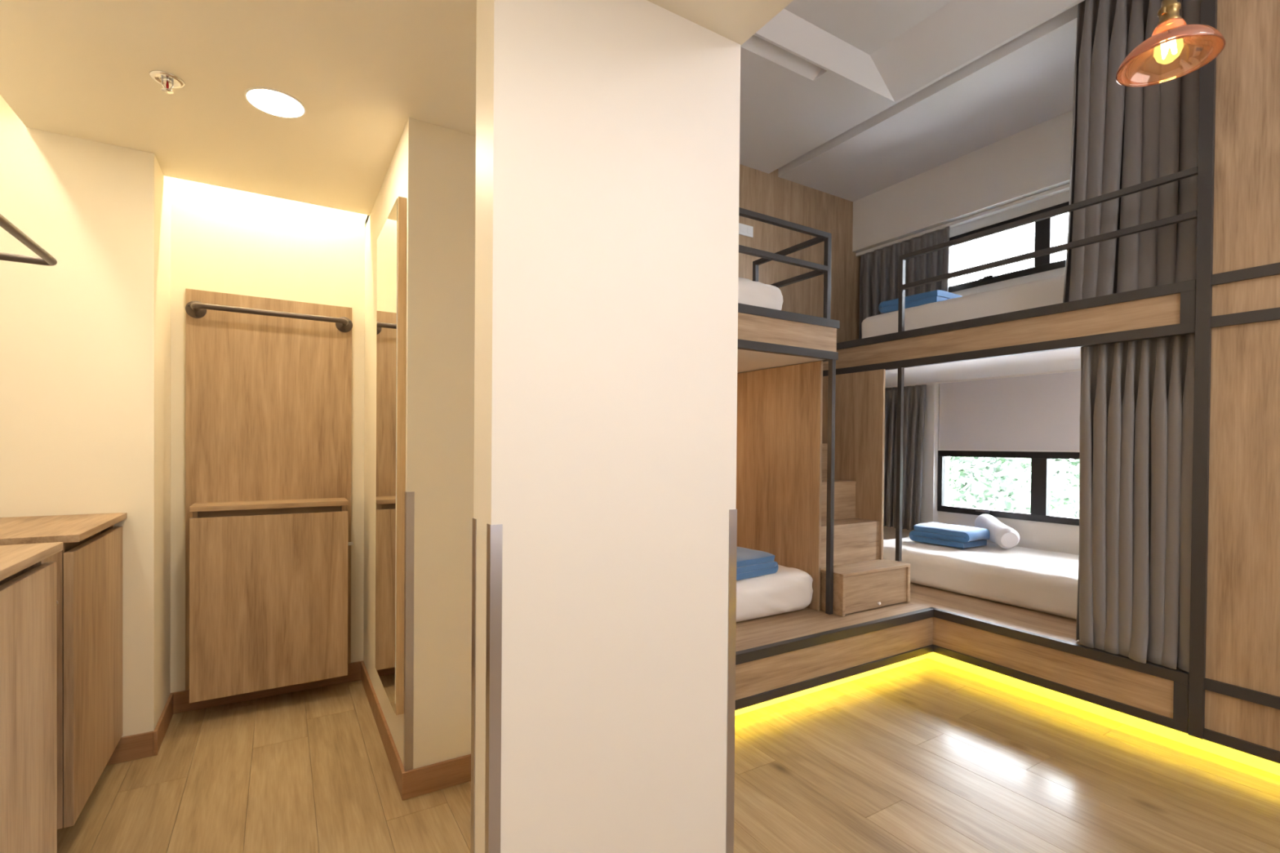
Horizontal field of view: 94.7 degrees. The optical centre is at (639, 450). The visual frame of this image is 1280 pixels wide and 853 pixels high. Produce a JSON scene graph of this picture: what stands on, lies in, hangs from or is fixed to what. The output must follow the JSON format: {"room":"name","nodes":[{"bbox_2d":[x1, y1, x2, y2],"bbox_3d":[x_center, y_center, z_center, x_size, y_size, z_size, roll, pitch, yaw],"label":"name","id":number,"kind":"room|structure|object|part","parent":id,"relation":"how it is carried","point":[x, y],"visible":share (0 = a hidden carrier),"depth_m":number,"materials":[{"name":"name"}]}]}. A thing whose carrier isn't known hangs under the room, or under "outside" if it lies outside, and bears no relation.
{"room":"dormitory","nodes":[
{"label":"dormitory","id":0,"kind":"room"},
{"bbox_2d":[0,94,170,737],"bbox_3d":[-2.205,-0.141,2.331,0.515,2.600,0.520,0,1,-31],"label":"wall","id":1,"kind":"structure","parent":0,"point":[85,337],"depth_m":2.15,"materials":[{"name":"paint"}]},
{"bbox_2d":[0,512,127,829],"bbox_3d":[-1.903,0.650,1.855,0.337,0.832,0.624,0,1,-31],"label":"cabinet","id":2,"kind":"object","parent":1,"relation":"attached to","point":[89,565],"visible":0.56,"depth_m":1.80,"materials":[{"name":"brown wood"}]},
{"bbox_3d":[-1.767,0.665,1.598,0.301,0.810,0.020,0,1,-31],"label":"panel","id":3,"kind":"part","parent":2,"relation":"part of","materials":[{"name":"brown wood"}]},
{"bbox_2d":[0,512,127,545],"bbox_3d":[-1.901,0.245,1.854,0.337,0.022,0.616,0,1,-31],"label":"countertop","id":4,"kind":"structure","parent":2,"relation":"on","point":[73,528],"depth_m":1.82,"materials":[{"name":"brown wood"}]},
{"bbox_3d":[-1.781,0.675,1.934,0.022,0.782,0.612,0,1,-31],"label":"door","id":5,"kind":"part","parent":2,"relation":"part of","materials":[{"name":"brown wood"}]},
{"bbox_3d":[-2.074,0.657,2.100,0.301,0.810,0.020,0,1,-31],"label":"panel","id":6,"kind":"part","parent":2,"relation":"part of","materials":[{"name":"brown wood"}]},
{"bbox_2d":[106,731,153,765],"bbox_3d":[-2.034,1.116,2.142,0.415,0.092,0.012,0,1,-31],"label":"baseboard","id":7,"kind":"structure","parent":1,"relation":"attached to","point":[137,746],"depth_m":2.21,"materials":[{"name":"brown wood"}]},
{"bbox_2d":[153,693,173,755],"bbox_3d":[-1.953,1.114,2.419,0.012,0.092,0.400,0,1,-31],"label":"baseboard","id":8,"kind":"structure","parent":1,"relation":"attached to","point":[160,731],"depth_m":2.37,"materials":[{"name":"brown wood"}]},
{"bbox_2d":[170,177,364,693],"bbox_3d":[-1.759,-0.142,2.838,0.774,2.600,0.120,0,1,-31],"label":"wall","id":9,"kind":"structure","parent":0,"point":[224,240],"depth_m":2.73,"materials":[{"name":"paint"}]},
{"bbox_2d":[170,661,360,714],"bbox_3d":[-1.740,1.113,2.790,0.762,0.092,0.012,0,1,-31],"label":"baseboard","id":10,"kind":"structure","parent":9,"relation":"attached to","point":[181,704],"depth_m":2.76,"materials":[{"name":"brown wood"}]},
{"bbox_2d":[185,288,351,690],"bbox_3d":[-1.725,0.174,2.775,0.658,1.770,0.030,0,1,-31],"label":"wall panel","id":11,"kind":"object","parent":9,"relation":"attached to","point":[268,398],"visible":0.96,"depth_m":2.74,"materials":[{"name":"brown wood"}]},
{"bbox_2d":[189,497,348,703],"bbox_3d":[-1.671,0.644,2.689,0.596,0.823,0.186,0,1,-31],"label":"cabinet","id":12,"kind":"object","parent":11,"relation":"attached to","point":[268,579],"visible":1,"depth_m":2.60,"materials":[{"name":"brown wood"}]},
{"bbox_3d":[-1.919,0.654,2.555,0.020,0.801,0.156,0,1,-31],"label":"panel","id":13,"kind":"part","parent":12,"relation":"part of","materials":[{"name":"brown wood"}]},
{"bbox_2d":[189,497,348,511],"bbox_3d":[-1.667,0.243,2.685,0.596,0.022,0.186,0,1,-31],"label":"countertop","id":14,"kind":"structure","parent":12,"relation":"on","point":[280,504],"depth_m":2.62,"materials":[{"name":"brown wood"}]},
{"bbox_3d":[-1.438,0.655,2.848,0.020,0.801,0.156,0,1,-31],"label":"panel","id":15,"kind":"part","parent":12,"relation":"part of","materials":[{"name":"brown wood"}]},
{"bbox_2d":[185,300,352,332],"bbox_3d":[-1.680,-0.622,2.707,0.662,0.076,0.112,0,1,-31],"label":"hanging rail","id":16,"kind":"object","parent":11,"relation":"attached to","point":[196,309],"visible":1,"depth_m":2.64,"materials":[{"name":"brown metal"}]},
{"bbox_2d":[0,0,793,226],"bbox_3d":[-0.295,-1.113,0.787,1.825,0.025,4.880,0,1,-31],"label":"ceiling","id":17,"kind":"structure","parent":0,"point":[359,69],"depth_m":1.75,"materials":[{"name":"paint"}]},
{"bbox_2d":[149,70,185,93],"bbox_3d":[-1.423,-1.101,1.775,0.085,0.037,0.085,0,1,-31],"label":"sprinkler","id":18,"kind":"object","parent":17,"relation":"attached to","point":[166,79],"visible":1,"depth_m":1.77,"materials":[{"name":"silver metal"}]},
{"bbox_3d":[-1.423,-1.101,1.775,0.022,0.036,0.024,1,1,16],"label":"frame","id":19,"kind":"part","parent":18,"relation":"part of","materials":[{"name":"silver metal"}]},
{"bbox_2d":[244,86,306,118],"bbox_3d":[-1.170,-1.116,1.894,0.170,0.004,0.170,0,1,-31],"label":"recessed light","id":20,"kind":"object","parent":17,"relation":"in","point":[274,102],"visible":1,"depth_m":1.89,"materials":[{"name":"white paint"}]},
{"bbox_2d":[363,117,444,768],"bbox_3d":[-1.071,-0.134,2.566,0.116,2.600,1.300,0,1,-31],"label":"wall","id":21,"kind":"structure","parent":0,"point":[415,171],"depth_m":2.02,"materials":[{"name":"paint"}]},
{"bbox_2d":[360,661,404,797],"bbox_3d":[-1.105,1.121,2.494,0.012,0.092,1.180,0,1,-31],"label":"baseboard","id":22,"kind":"structure","parent":21,"relation":"attached to","point":[396,764],"depth_m":2.34,"materials":[{"name":"brown wood"}]},
{"bbox_2d":[375,196,406,715],"bbox_3d":[-0.937,0.017,2.205,0.030,1.753,0.490,0,1,-31],"label":"mirror panel","id":23,"kind":"object","parent":21,"relation":"attached to","point":[391,322],"visible":1,"depth_m":2.08,"materials":[{"name":"clear mirror"}]},
{"bbox_2d":[403,491,414,771],"bbox_3d":[-0.785,0.610,2.003,0.026,0.944,0.026,0,1,-31],"label":"guard","id":24,"kind":"object","parent":21,"relation":"attached to","point":[409,496],"visible":1,"depth_m":1.99,"materials":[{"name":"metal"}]},
{"bbox_2d":[440,127,475,761],"bbox_3d":[-0.455,-0.125,2.234,0.590,2.600,0.090,0,1,-31],"label":"wall","id":25,"kind":"structure","parent":0,"point":[460,148],"depth_m":2.07,"materials":[{"name":"paint"}]},
{"bbox_2d":[401,754,471,800],"bbox_3d":[-0.494,1.129,2.169,0.718,0.092,0.012,0,1,-31],"label":"baseboard","id":26,"kind":"structure","parent":25,"relation":"attached to","point":[416,782],"depth_m":2.03,"materials":[{"name":"brown wood"}]},
{"bbox_2d":[473,0,740,852],"bbox_3d":[-0.061,0.040,1.492,0.680,2.290,0.134,0,1,-31],"label":"wall partition","id":27,"kind":"structure","parent":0,"point":[607,189],"depth_m":1.40,"materials":[{"name":"white paint"}]},
{"bbox_2d":[470,518,476,852],"bbox_3d":[-0.377,0.670,1.375,0.026,1.027,0.026,0,1,-31],"label":"guard","id":28,"kind":"object","parent":27,"relation":"attached to","point":[474,521],"visible":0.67,"depth_m":1.36,"materials":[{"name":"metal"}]},
{"bbox_2d":[484,523,502,852],"bbox_3d":[-0.319,0.672,1.279,0.026,1.027,0.026,0,1,-31],"label":"guard","id":29,"kind":"object","parent":27,"relation":"attached to","point":[494,532],"visible":1,"depth_m":1.27,"materials":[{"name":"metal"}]},
{"bbox_2d":[725,509,737,852],"bbox_3d":[0.243,0.673,1.622,0.026,1.027,0.026,0,1,-31],"label":"guard","id":30,"kind":"object","parent":27,"relation":"attached to","point":[732,513],"visible":0.89,"depth_m":1.61,"materials":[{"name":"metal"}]},
{"bbox_2d":[57,657,1279,852],"bbox_3d":[1.014,1.232,1.692,5.500,0.080,5.200,0,1,-31],"label":"floor","id":31,"kind":"structure","parent":0,"point":[926,755],"depth_m":2.08,"materials":[{"name":"brown wood"}]},
{"bbox_2d":[734,562,1195,747],"bbox_3d":[1.214,1.022,3.253,3.327,0.315,2.572,0,1,-31],"label":"platform","id":32,"kind":"object","parent":31,"relation":"on","point":[782,657],"visible":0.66,"depth_m":2.82,"materials":[{"name":"brown wood"}]},
{"bbox_2d":[736,564,813,622],"bbox_3d":[0.134,0.741,3.198,1.386,0.227,0.926,0,1,-31],"label":"mattress","id":33,"kind":"object","parent":32,"relation":"on","point":[788,589],"visible":0.08,"depth_m":3.02,"materials":[{"name":"white fabric"}]},
{"bbox_2d":[736,546,778,580],"bbox_3d":[0.459,0.587,3.122,0.413,0.104,0.369,0,1,-37],"label":"folded blanket","id":34,"kind":"object","parent":33,"relation":"on","point":[750,563],"visible":0.27,"depth_m":3.02,"materials":[{"name":"blue fabric"}]},
{"bbox_2d":[736,207,839,614],"bbox_3d":[0.092,-0.146,3.299,1.454,2.001,1.301,0,1,-31],"label":"bunk bed","id":35,"kind":"object","parent":32,"relation":"on","point":[781,355],"visible":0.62,"depth_m":3.27,"materials":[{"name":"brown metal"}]},
{"bbox_3d":[0.696,-0.907,3.560,0.026,0.422,0.026,0,1,-31],"label":"post","id":36,"kind":"part","parent":35,"relation":"part of","materials":[{"name":"grey metal"}]},
{"bbox_2d":[737,277,782,310],"bbox_3d":[0.044,-0.780,3.122,1.134,0.181,0.920,0,1,-31],"label":"mattress","id":37,"kind":"object","parent":35,"relation":"on","point":[750,292],"visible":0.06,"depth_m":2.93,"materials":[{"name":"white fabric"}]},
{"bbox_3d":[0.653,0.183,3.693,0.016,1.345,1.222,0,1,-31],"label":"panel","id":38,"kind":"part","parent":35,"relation":"part of","materials":[{"name":"brown wood"}]},
{"bbox_3d":[0.390,-0.952,2.729,1.364,0.026,0.026,0,1,-31],"label":"guard rail","id":39,"kind":"part","parent":35,"relation":"part of","materials":[{"name":"grey metal"}]},
{"bbox_3d":[0.402,-1.126,2.734,1.390,0.026,0.026,0,1,-31],"label":"guard rail","id":40,"kind":"part","parent":35,"relation":"part of","materials":[{"name":"grey metal"}]},
{"bbox_3d":[0.419,-0.586,2.750,1.438,0.126,0.022,0,1,-31],"label":"fascia panel","id":41,"kind":"part","parent":35,"relation":"part of","materials":[{"name":"brown wood"}]},
{"bbox_3d":[0.835,-1.128,3.334,0.026,0.026,0.549,0,1,-31],"label":"guard rail","id":42,"kind":"part","parent":35,"relation":"part of","materials":[{"name":"grey metal"}]},
{"bbox_3d":[0.840,-0.954,3.325,0.026,0.026,0.523,0,1,-31],"label":"guard rail","id":43,"kind":"part","parent":35,"relation":"part of","materials":[{"name":"grey metal"}]},
{"bbox_3d":[0.982,-0.900,3.091,0.026,0.422,0.026,0,1,-31],"label":"post","id":44,"kind":"part","parent":35,"relation":"part of","materials":[{"name":"grey metal"}]},
{"bbox_3d":[1.009,0.191,3.120,0.026,1.345,0.028,0,1,-31],"label":"post","id":45,"kind":"part","parent":35,"relation":"part of","materials":[{"name":"grey metal"}]},
{"bbox_3d":[0.762,0.985,2.737,2.018,0.155,0.022,0,1,-31],"label":"fascia panel","id":46,"kind":"part","parent":32,"relation":"part of","materials":[{"name":"brown wood"}]},
{"bbox_2d":[820,368,910,616],"bbox_3d":[0.948,0.174,3.786,0.580,1.365,1.363,0,1,-31],"label":"staircase","id":47,"kind":"structure","parent":32,"relation":"on","point":[860,397],"depth_m":3.49,"materials":[{"name":"brown wood"}]},
{"bbox_3d":[1.126,0.074,3.992,0.018,1.125,1.195,0,1,-31],"label":"panel","id":48,"kind":"part","parent":47,"relation":"part of","materials":[{"name":"brown wood"}]},
{"bbox_2d":[844,567,906,614],"bbox_3d":[1.290,0.761,3.233,0.525,0.196,0.020,0,1,-31],"label":"drawer","id":49,"kind":"object","parent":47,"relation":"in","point":[870,588],"depth_m":3.21,"materials":[{"name":"brown wood"}]},
{"bbox_2d":[861,536,1079,619],"bbox_3d":[2.391,0.759,3.596,0.904,0.222,1.905,0,1,-31],"label":"mattress","id":50,"kind":"object","parent":32,"relation":"on","point":[1035,580],"visible":0.5,"depth_m":3.46,"materials":[{"name":"white fabric"}]},
{"bbox_2d":[909,521,990,548],"bbox_3d":[2.160,0.581,4.108,0.293,0.124,0.439,0,1,-31],"label":"folded blanket","id":51,"kind":"object","parent":50,"relation":"on","point":[960,536],"visible":1,"depth_m":4.00,"materials":[{"name":"blue fabric"}]},
{"bbox_2d":[974,513,1019,548],"bbox_3d":[2.439,0.547,4.036,0.142,0.191,0.423,1,1,9],"label":"pillow","id":52,"kind":"object","parent":50,"relation":"on","point":[1001,534],"visible":0.84,"depth_m":3.89,"materials":[{"name":"white fabric"}]},
{"bbox_2d":[822,166,1197,561],"bbox_3d":[2.076,-0.242,3.756,1.344,1.768,2.585,0,1,-31],"label":"bunk bed","id":53,"kind":"object","parent":32,"relation":"on","point":[1048,338],"visible":0.75,"depth_m":2.95,"materials":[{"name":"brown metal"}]},
{"bbox_3d":[1.507,0.080,3.422,0.025,1.120,0.025,0,1,-31],"label":"post","id":54,"kind":"part","parent":53,"relation":"part of","materials":[{"name":"grey metal"}]},
{"bbox_3d":[1.515,-0.895,3.412,0.025,0.415,0.025,0,1,-31],"label":"post","id":55,"kind":"part","parent":53,"relation":"part of","materials":[{"name":"grey metal"}]},
{"bbox_2d":[861,275,1064,338],"bbox_3d":[2.409,-0.807,3.591,0.883,0.266,1.912,0,1,-31],"label":"mattress","id":56,"kind":"object","parent":53,"relation":"on","point":[1048,291],"visible":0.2,"depth_m":3.48,"materials":[{"name":"white fabric"}]},
{"bbox_2d":[878,289,962,313],"bbox_3d":[1.912,-0.989,4.011,0.347,0.086,0.421,0,1,-34],"label":"folded blanket","id":57,"kind":"object","parent":56,"relation":"on","point":[888,306],"visible":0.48,"depth_m":3.86,"materials":[{"name":"blue fabric"}]},
{"bbox_2d":[883,368,1080,530],"bbox_3d":[2.517,0.059,4.127,0.093,1.155,2.420,0,1,-32],"label":"curtain","id":58,"kind":"object","parent":53,"relation":"hanging from","point":[914,395],"visible":0.49,"depth_m":4.71,"materials":[{"name":"grey fabric"}]},
{"bbox_3d":[1.509,-0.584,3.437,0.022,0.124,2.530,0,1,-31],"label":"fascia panel","id":59,"kind":"part","parent":53,"relation":"part of","materials":[{"name":"brown wood"}]},
{"bbox_3d":[1.850,-1.107,2.864,0.025,0.025,1.300,0,1,-31],"label":"guard rail","id":60,"kind":"part","parent":53,"relation":"part of","materials":[{"name":"grey metal"}]},
{"bbox_3d":[1.854,-0.936,2.856,0.025,0.025,1.277,0,1,-31],"label":"guard rail","id":61,"kind":"part","parent":53,"relation":"part of","materials":[{"name":"grey metal"}]},
{"bbox_2d":[1075,333,1195,672],"bbox_3d":[2.115,0.184,2.525,0.166,1.381,0.438,0,1,-31],"label":"curtain","id":62,"kind":"object","parent":53,"relation":"hanging from","point":[1136,399],"visible":0.98,"depth_m":2.49,"materials":[{"name":"grey fabric"}]},
{"bbox_3d":[1.887,0.994,2.810,0.022,0.155,1.026,0,1,-31],"label":"fascia panel","id":63,"kind":"part","parent":32,"relation":"part of","materials":[{"name":"brown wood"}]},
{"bbox_2d":[1187,0,1279,775],"bbox_3d":[3.380,-0.447,1.614,1.345,3.320,2.445,0,1,-31],"label":"wood wall panel","id":64,"kind":"object","parent":31,"relation":"on","point":[1234,680],"visible":0.99,"depth_m":2.22,"materials":[{"name":"brown wood"}]},
{"bbox_3d":[2.202,-0.502,2.299,0.048,3.242,0.043,0,1,-31],"label":"post","id":65,"kind":"part","parent":64,"relation":"part of","materials":[{"name":"grey metal"}]},
{"bbox_3d":[2.830,1.017,1.274,0.020,0.154,2.400,0,1,-31],"label":"panel","id":66,"kind":"part","parent":64,"relation":"part of","materials":[{"name":"brown wood"}]},
{"bbox_3d":[2.837,0.219,1.266,0.020,1.358,2.400,0,1,-31],"label":"panel","id":67,"kind":"part","parent":64,"relation":"part of","materials":[{"name":"brown wood"}]},
{"bbox_3d":[2.844,-0.563,1.259,0.020,0.121,2.400,0,1,-31],"label":"panel","id":68,"kind":"part","parent":64,"relation":"part of","materials":[{"name":"brown wood"}]},
{"bbox_3d":[2.851,-1.385,1.251,0.020,1.445,2.400,0,1,-31],"label":"panel","id":69,"kind":"part","parent":64,"relation":"part of","materials":[{"name":"brown wood"}]},
{"bbox_2d":[737,164,860,342],"bbox_3d":[0.324,-0.788,4.252,4.020,3.900,0.100,0,1,-31],"label":"wall","id":70,"kind":"structure","parent":0,"point":[769,194],"depth_m":4.79,"materials":[{"name":"brown wood"}]},
{"bbox_2d":[738,222,753,237],"bbox_3d":[0.802,-1.670,4.465,0.143,0.082,0.012,0,1,-31],"label":"wall socket","id":71,"kind":"object","parent":70,"relation":"attached to","point":[744,229],"visible":0.94,"depth_m":4.46,"materials":[{"name":"white plastic"}]},
{"bbox_2d":[740,226,744,232],"bbox_3d":[0.773,-1.670,4.442,0.044,0.044,0.003,0,1,-31],"label":"outlet","id":72,"kind":"object","parent":71,"relation":"attached to","point":[742,228],"depth_m":4.44,"materials":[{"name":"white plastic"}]},
{"bbox_2d":[746,227,751,234],"bbox_3d":[0.833,-1.670,4.478,0.044,0.044,0.003,0,1,-31],"label":"outlet","id":73,"kind":"object","parent":71,"relation":"attached to","point":[748,229],"depth_m":4.48,"materials":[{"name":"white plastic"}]},
{"bbox_2d":[860,255,939,539],"bbox_3d":[2.132,-0.431,4.892,0.065,2.575,0.700,0,1,-31],"label":"wall pier","id":74,"kind":"object","parent":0,"point":[929,513],"visible":0.07,"depth_m":4.61,"materials":[{"name":"white paint"}]},
{"bbox_2d":[739,0,1084,201],"bbox_3d":[1.806,-2.190,2.136,3.162,0.130,5.020,0,1,-31],"label":"ceiling","id":75,"kind":"structure","parent":0,"point":[852,100],"depth_m":3.45,"materials":[{"name":"paint"}]},
{"bbox_2d":[1062,0,1200,302],"bbox_3d":[1.692,-1.466,3.518,0.181,1.568,2.561,0,1,-31],"label":"curtain","id":76,"kind":"object","parent":75,"relation":"hanging from","point":[1122,136],"visible":0.8,"depth_m":2.62,"materials":[{"name":"grey fabric"}]},
{"bbox_2d":[1115,0,1225,87],"bbox_3d":[1.456,-1.645,1.614,0.224,1.157,0.224,0,1,-31],"label":"pendant lamp","id":77,"kind":"object","parent":75,"relation":"hanging from","point":[1171,24],"visible":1,"depth_m":1.60,"materials":[{"name":"orange metal"}]},
{"bbox_2d":[1156,0,1181,26],"bbox_3d":[1.452,-1.205,1.618,0.050,0.082,0.050,0,1,-31],"label":"socket","id":78,"kind":"object","parent":77,"relation":"attached to","point":[1171,15],"depth_m":1.60,"materials":[{"name":"gold metal"}]},
{"bbox_2d":[852,110,1072,253],"bbox_3d":[3.223,-1.917,3.005,0.175,0.450,5.020,0,1,-31],"label":"wall","id":79,"kind":"structure","parent":0,"point":[1036,159],"depth_m":4.23,"materials":[{"name":"white paint"}]},
{"bbox_2d":[855,182,1070,338],"bbox_3d":[2.515,-1.260,4.106,0.113,0.885,2.420,0,1,-31],"label":"curtain","id":80,"kind":"object","parent":79,"relation":"hanging from","point":[879,264],"visible":0.41,"depth_m":4.73,"materials":[{"name":"grey fabric"}]},
{"bbox_2d":[937,190,1079,555],"bbox_3d":[3.348,-0.751,3.098,0.140,3.900,5.220,0,1,-31],"label":"wall","id":81,"kind":"structure","parent":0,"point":[1041,535],"depth_m":4.08,"materials":[{"name":"white paint"}]},
{"bbox_2d":[937,450,1079,525],"bbox_3d":[2.717,0.243,4.005,0.088,0.473,1.440,0,1,-31],"label":"window","id":82,"kind":"structure","parent":81,"relation":"attached to","point":[1041,462],"depth_m":4.03,"materials":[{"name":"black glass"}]},
{"bbox_3d":[2.499,0.436,4.301,0.026,0.022,0.105,0,1,-31],"label":"handle","id":83,"kind":"part","parent":82,"relation":"part of","materials":[{"name":"black metal"}]},
{"bbox_2d":[948,201,1069,292],"bbox_3d":[2.731,-1.420,3.989,0.088,0.420,1.440,0,1,-31],"label":"window","id":84,"kind":"structure","parent":81,"relation":"attached to","point":[1044,232],"depth_m":4.00,"materials":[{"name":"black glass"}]},
{"bbox_3d":[2.513,-1.254,4.285,0.026,0.022,0.105,0,1,-31],"label":"handle","id":85,"kind":"part","parent":84,"relation":"part of","materials":[{"name":"black metal"}]},
{"bbox_2d":[938,371,1080,452],"bbox_3d":[2.709,-0.255,3.988,0.010,0.521,1.432,0,1,-31],"label":"roller blind","id":86,"kind":"object","parent":81,"relation":"attached to","point":[1037,412],"visible":0.54,"depth_m":4.14,"materials":[{"name":"fabric"}]},
{"bbox_3d":[-1.079,-0.110,0.089,0.100,2.600,4.480,0,1,-31],"label":"wall","id":87,"kind":"structure","parent":0,"visible":0},
{"bbox_2d":[0,213,57,266],"bbox_3d":[-1.471,-0.523,1.107,0.290,0.070,1.205,0,1,-31],"label":"rail","id":88,"kind":"object","parent":87,"relation":"attached to","point":[45,259],"visible":1,"depth_m":1.56,"materials":[{"name":"brown metal"}]},
{"bbox_2d":[0,542,62,852],"bbox_3d":[-1.456,0.661,1.123,0.337,0.832,0.818,0,1,-31],"label":"cabinet","id":89,"kind":"object","parent":87,"relation":"attached to","point":[28,584],"visible":1,"depth_m":1.38,"materials":[{"name":"brown wood"}]},
{"bbox_2d":[0,542,62,581],"bbox_3d":[-1.453,0.256,1.119,0.337,0.022,0.818,0,1,-31],"label":"countertop","id":90,"kind":"structure","parent":89,"relation":"on","point":[14,558],"depth_m":1.39,"materials":[{"name":"brown wood"}]},
{"bbox_3d":[-1.678,0.667,1.451,0.301,0.810,0.020,0,1,-31],"label":"panel","id":91,"kind":"part","parent":89,"relation":"part of","materials":[{"name":"brown wood"}]},
{"label":"outside","id":92,"kind":"structure","parent":0,"visible":0},
{"bbox_3d":[17.671,7.267,13.821,35.400,0.100,45.000,0,1,-31],"label":"ground","id":93,"kind":"structure","parent":92,"visible":0},
{"bbox_2d":[948,456,1079,517],"bbox_3d":[6.502,3.131,8.995,4.808,8.095,4.679,0,1,-31],"label":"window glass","id":94,"kind":"object","parent":93,"relation":"on","point":[1065,492],"visible":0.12,"depth_m":8.44,"materials":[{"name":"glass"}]},
{"bbox_2d":[948,456,1079,517],"bbox_3d":[9.359,2.607,13.925,5.266,9.095,5.291,0,1,-2],"label":"tree","id":95,"kind":"object","parent":93,"relation":"on","point":[984,486],"visible":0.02,"depth_m":13.07,"materials":[{"name":"green plant"}]}
]}

